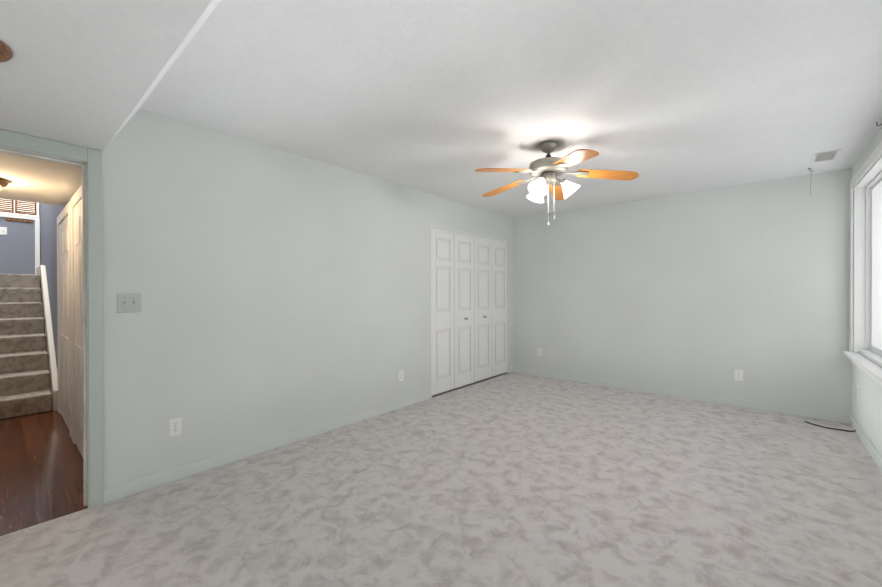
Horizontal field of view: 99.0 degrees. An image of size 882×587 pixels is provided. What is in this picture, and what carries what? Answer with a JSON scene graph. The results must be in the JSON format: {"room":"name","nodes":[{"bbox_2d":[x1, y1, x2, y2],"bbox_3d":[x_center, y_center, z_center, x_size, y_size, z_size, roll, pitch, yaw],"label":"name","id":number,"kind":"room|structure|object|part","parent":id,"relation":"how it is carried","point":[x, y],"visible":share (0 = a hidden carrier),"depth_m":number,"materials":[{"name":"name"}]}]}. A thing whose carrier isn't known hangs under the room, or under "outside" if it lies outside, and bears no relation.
{"room":"empty bedroom","nodes":[
{"label":"empty bedroom","id":0,"kind":"room"},
{"bbox_2d":[0,41,12,61],"bbox_3d":[-1.607,-0.834,1.243,0.260,0.036,0.260,0,0,41],"label":"blade","id":1,"kind":"object","parent":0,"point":[6,53],"visible":0.92,"depth_m":1.31,"materials":[{"name":"brown wood"}]},
{"bbox_2d":[0,203,40,287],"bbox_3d":[-6.668,-0.742,5.557,0.120,4.000,1.280,0,0,41],"label":"wall","id":2,"kind":"structure","parent":0,"point":[17,248],"depth_m":5.74,"materials":[{"name":"blue paint"}]},
{"bbox_2d":[0,227,6,234],"bbox_3d":[-6.555,-0.934,5.584,0.011,0.115,0.160,0,0,41],"label":"light switch","id":3,"kind":"object","parent":2,"relation":"attached to","point":[3,230],"visible":1,"depth_m":5.62,"materials":[{"name":"white plastic"}]},
{"bbox_2d":[5,218,31,222],"bbox_3d":[-6.420,-1.115,5.731,0.026,0.035,0.270,0,0,41],"label":"key rack","id":4,"kind":"object","parent":2,"relation":"attached to","point":[20,220],"visible":1,"depth_m":5.73,"materials":[{"name":"brown wood"}]},
{"bbox_2d":[0,199,39,273],"bbox_3d":[-6.607,-0.881,5.511,0.029,1.180,1.010,0,0,41],"label":"shutter window","id":5,"kind":"structure","parent":2,"relation":"in","point":[19,208],"depth_m":5.85,"materials":[{"name":"white wood"}]},
{"bbox_2d":[0,198,36,215],"bbox_3d":[-6.601,-1.337,5.516,0.028,0.250,0.930,0,0,41],"label":"louvers","id":6,"kind":"object","parent":5,"relation":"attached to","point":[20,205],"visible":0.73,"depth_m":5.72,"materials":[{"name":"brown wood"}]},
{"bbox_2d":[0,152,81,205],"bbox_3d":[-4.543,-1.798,3.731,5.480,1.880,1.040,0,0,41],"label":"ceiling","id":7,"kind":"structure","parent":0,"point":[38,181],"depth_m":2.83,"materials":[{"name":"white paint"}]},
{"bbox_2d":[0,178,8,188],"bbox_3d":[-3.409,-0.800,2.766,0.310,0.110,0.310,0,0,41],"label":"hall ceiling light","id":8,"kind":"object","parent":7,"relation":"attached to","point":[4,183],"visible":1,"depth_m":2.83,"materials":[{"name":"brown metal"}]},
{"bbox_2d":[40,182,81,372],"bbox_3d":[-4.209,-0.740,4.215,5.600,4.000,0.120,0,0,41],"label":"wall","id":9,"kind":"structure","parent":0,"point":[49,214],"depth_m":4.65,"materials":[{"name":"blue paint"}]},
{"bbox_2d":[59,215,68,428],"bbox_3d":[-3.645,0.267,3.646,0.942,1.964,0.013,0,0,41],"label":"hall door","id":10,"kind":"structure","parent":9,"relation":"in","point":[64,317],"depth_m":3.64,"materials":[{"name":"white wood"}]},
{"bbox_2d":[57,201,71,437],"bbox_3d":[-3.646,0.229,3.645,1.120,2.065,0.018,0,0,41],"label":"door frame","id":11,"kind":"structure","parent":9,"relation":"attached to","point":[64,213],"depth_m":3.32,"materials":[{"name":"white wood"}]},
{"bbox_2d":[70,185,81,443],"bbox_3d":[-2.727,0.230,2.858,1.100,2.065,0.018,0,0,41],"label":"door frame","id":12,"kind":"structure","parent":9,"relation":"attached to","point":[76,198],"depth_m":3.16,"materials":[{"name":"white wood"}]},
{"bbox_2d":[73,199,82,457],"bbox_3d":[-2.726,0.269,2.859,0.922,1.964,0.013,0,0,41],"label":"hall door","id":13,"kind":"structure","parent":9,"relation":"in","point":[78,357],"depth_m":2.95,"materials":[{"name":"white wood"}]},
{"bbox_2d":[102,109,512,488],"bbox_3d":[-1.145,-0.109,3.859,0.720,2.770,6.440,0,0,41],"label":"wall","id":14,"kind":"structure","parent":0,"point":[281,292],"depth_m":2.91,"materials":[{"name":"paint"}]},
{"bbox_2d":[0,129,103,507],"bbox_3d":[-2.384,0.207,1.940,0.139,2.118,0.950,0,0,41],"label":"door frame","id":15,"kind":"structure","parent":14,"relation":"attached to","point":[91,157],"depth_m":2.23,"materials":[{"name":"paint"}]},
{"bbox_3d":[-2.389,0.244,1.945,0.124,2.044,0.838,0,0,41],"label":"bedroom door jamb","id":16,"kind":"part","parent":15,"relation":"part of","materials":[{"name":"wood"}]},
{"bbox_2d":[117,294,140,312],"bbox_3d":[-1.947,0.059,2.356,0.016,0.116,0.116,0,0,41],"label":"bedroom light switch","id":17,"kind":"object","parent":14,"relation":"attached to","point":[128,302],"visible":1,"depth_m":2.35,"materials":[{"name":"grey plastic"}]},
{"bbox_2d":[169,417,181,436],"bbox_3d":[-1.792,0.902,2.545,0.008,0.117,0.072,0,0,41],"label":"electrical outlet","id":18,"kind":"object","parent":14,"relation":"attached to","point":[175,426],"visible":1,"depth_m":2.54,"materials":[{"name":"white plastic"}]},
{"bbox_2d":[104,367,513,503],"bbox_3d":[-0.864,1.212,3.627,0.013,0.088,6.200,0,0,41],"label":"baseboard","id":19,"kind":"structure","parent":14,"relation":"attached to","point":[122,490],"depth_m":2.86,"materials":[{"name":"paint"}]},
{"bbox_2d":[398,370,403,380],"bbox_3d":[-0.437,0.901,4.128,0.008,0.117,0.072,0,0,41],"label":"electrical outlet","id":20,"kind":"object","parent":14,"relation":"attached to","point":[400,373],"visible":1,"depth_m":4.12,"materials":[{"name":"white plastic"}]},
{"bbox_2d":[432,230,506,395],"bbox_3d":[0.447,0.232,5.210,0.034,1.995,1.768,0,0,41],"label":"closet door","id":21,"kind":"structure","parent":14,"relation":"in","point":[469,278],"depth_m":5.08,"materials":[{"name":"white wood"}]},
{"bbox_2d":[431,226,508,397],"bbox_3d":[0.424,0.215,5.229,0.123,2.064,1.818,0,0,41],"label":"trim","id":22,"kind":"structure","parent":14,"relation":"attached to","point":[444,230],"depth_m":5.29,"materials":[{"name":"white wood"}]},
{"bbox_2d":[0,372,881,586],"bbox_3d":[-1.568,1.315,4.230,9.600,0.120,6.440,0,0,41],"label":"floor","id":23,"kind":"structure","parent":0,"point":[514,479],"depth_m":2.24,"materials":[{"name":"carpet"}]},
{"bbox_2d":[0,265,57,418],"bbox_3d":[-5.527,0.435,4.588,2.864,1.650,1.031,0,0,41],"label":"stairs","id":24,"kind":"structure","parent":23,"relation":"on","point":[28,376],"depth_m":4.37,"materials":[{"name":"carpet"}]},
{"bbox_2d":[805,421,855,431],"bbox_3d":[3.612,1.231,3.502,0.324,0.033,0.133,0,0,41],"label":"cord","id":25,"kind":"object","parent":23,"relation":"on","point":[831,428],"visible":1,"depth_m":3.46,"materials":[{"name":"black plastic"}]},
{"bbox_2d":[0,0,881,217],"bbox_3d":[0.551,-1.201,2.401,4.010,0.680,6.440,0,0,41],"label":"ceiling","id":26,"kind":"structure","parent":0,"point":[446,99],"depth_m":2.02,"materials":[{"name":"paint"}]},
{"bbox_2d":[475,132,638,225],"bbox_3d":[0.834,-0.861,3.024,1.242,0.647,1.260,0,0,41],"label":"fan","id":27,"kind":"object","parent":26,"relation":"hanging from","point":[548,170],"visible":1,"depth_m":2.91,"materials":[{"name":"brown wood"}]},
{"bbox_2d":[811,149,841,163],"bbox_3d":[3.328,-1.184,3.262,0.160,0.010,0.320,0,0,41],"label":"ceiling vent","id":28,"kind":"object","parent":26,"relation":"in","point":[825,156],"visible":1,"depth_m":3.24,"materials":[{"name":"white metal"}]},
{"bbox_2d":[513,169,851,414],"bbox_3d":[2.574,-0.130,4.835,3.660,2.750,0.120,0,0,41],"label":"wall","id":29,"kind":"structure","parent":0,"point":[710,291],"depth_m":4.37,"materials":[{"name":"paint"}]},
{"bbox_2d":[537,348,541,355],"bbox_3d":[1.489,0.886,5.686,0.072,0.117,0.008,0,0,41],"label":"electrical outlet","id":30,"kind":"object","parent":29,"relation":"attached to","point":[539,351],"visible":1,"depth_m":5.69,"materials":[{"name":"white plastic"}]},
{"bbox_2d":[513,366,849,423],"bbox_3d":[2.533,1.202,4.790,3.660,0.088,0.013,0,0,41],"label":"baseboard","id":31,"kind":"structure","parent":29,"relation":"attached to","point":[805,412],"depth_m":4.36,"materials":[{"name":"paint"}]},
{"bbox_2d":[735,370,742,380],"bbox_3d":[3.281,0.902,4.151,0.072,0.117,0.008,0,0,41],"label":"electrical outlet","id":32,"kind":"object","parent":29,"relation":"attached to","point":[738,375],"visible":1,"depth_m":4.15,"materials":[{"name":"white plastic"}]},
{"bbox_2d":[851,128,881,456],"bbox_3d":[1.992,-0.114,1.173,0.220,2.750,6.440,0,0,41],"label":"wall","id":33,"kind":"structure","parent":0,"point":[866,410],"depth_m":3.05,"materials":[{"name":"paint"}]},
{"bbox_2d":[843,350,881,385],"bbox_3d":[2.495,0.604,1.955,0.092,0.096,4.319,0,0,41],"label":"window sill","id":34,"kind":"structure","parent":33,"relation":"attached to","point":[871,369],"depth_m":2.93,"materials":[{"name":"white wood"}]},
{"bbox_2d":[849,141,881,366],"bbox_3d":[2.587,-0.251,1.881,0.238,1.617,4.294,0,0,41],"label":"window","id":35,"kind":"structure","parent":33,"relation":"in","point":[865,325],"depth_m":3.44,"materials":[{"name":"white wood"}]},
{"bbox_2d":[850,415,881,472],"bbox_3d":[1.906,1.217,1.255,0.013,0.088,6.200,0,0,41],"label":"baseboard","id":36,"kind":"structure","parent":33,"relation":"attached to","point":[870,449],"depth_m":2.98,"materials":[{"name":"paint"}]}
]}

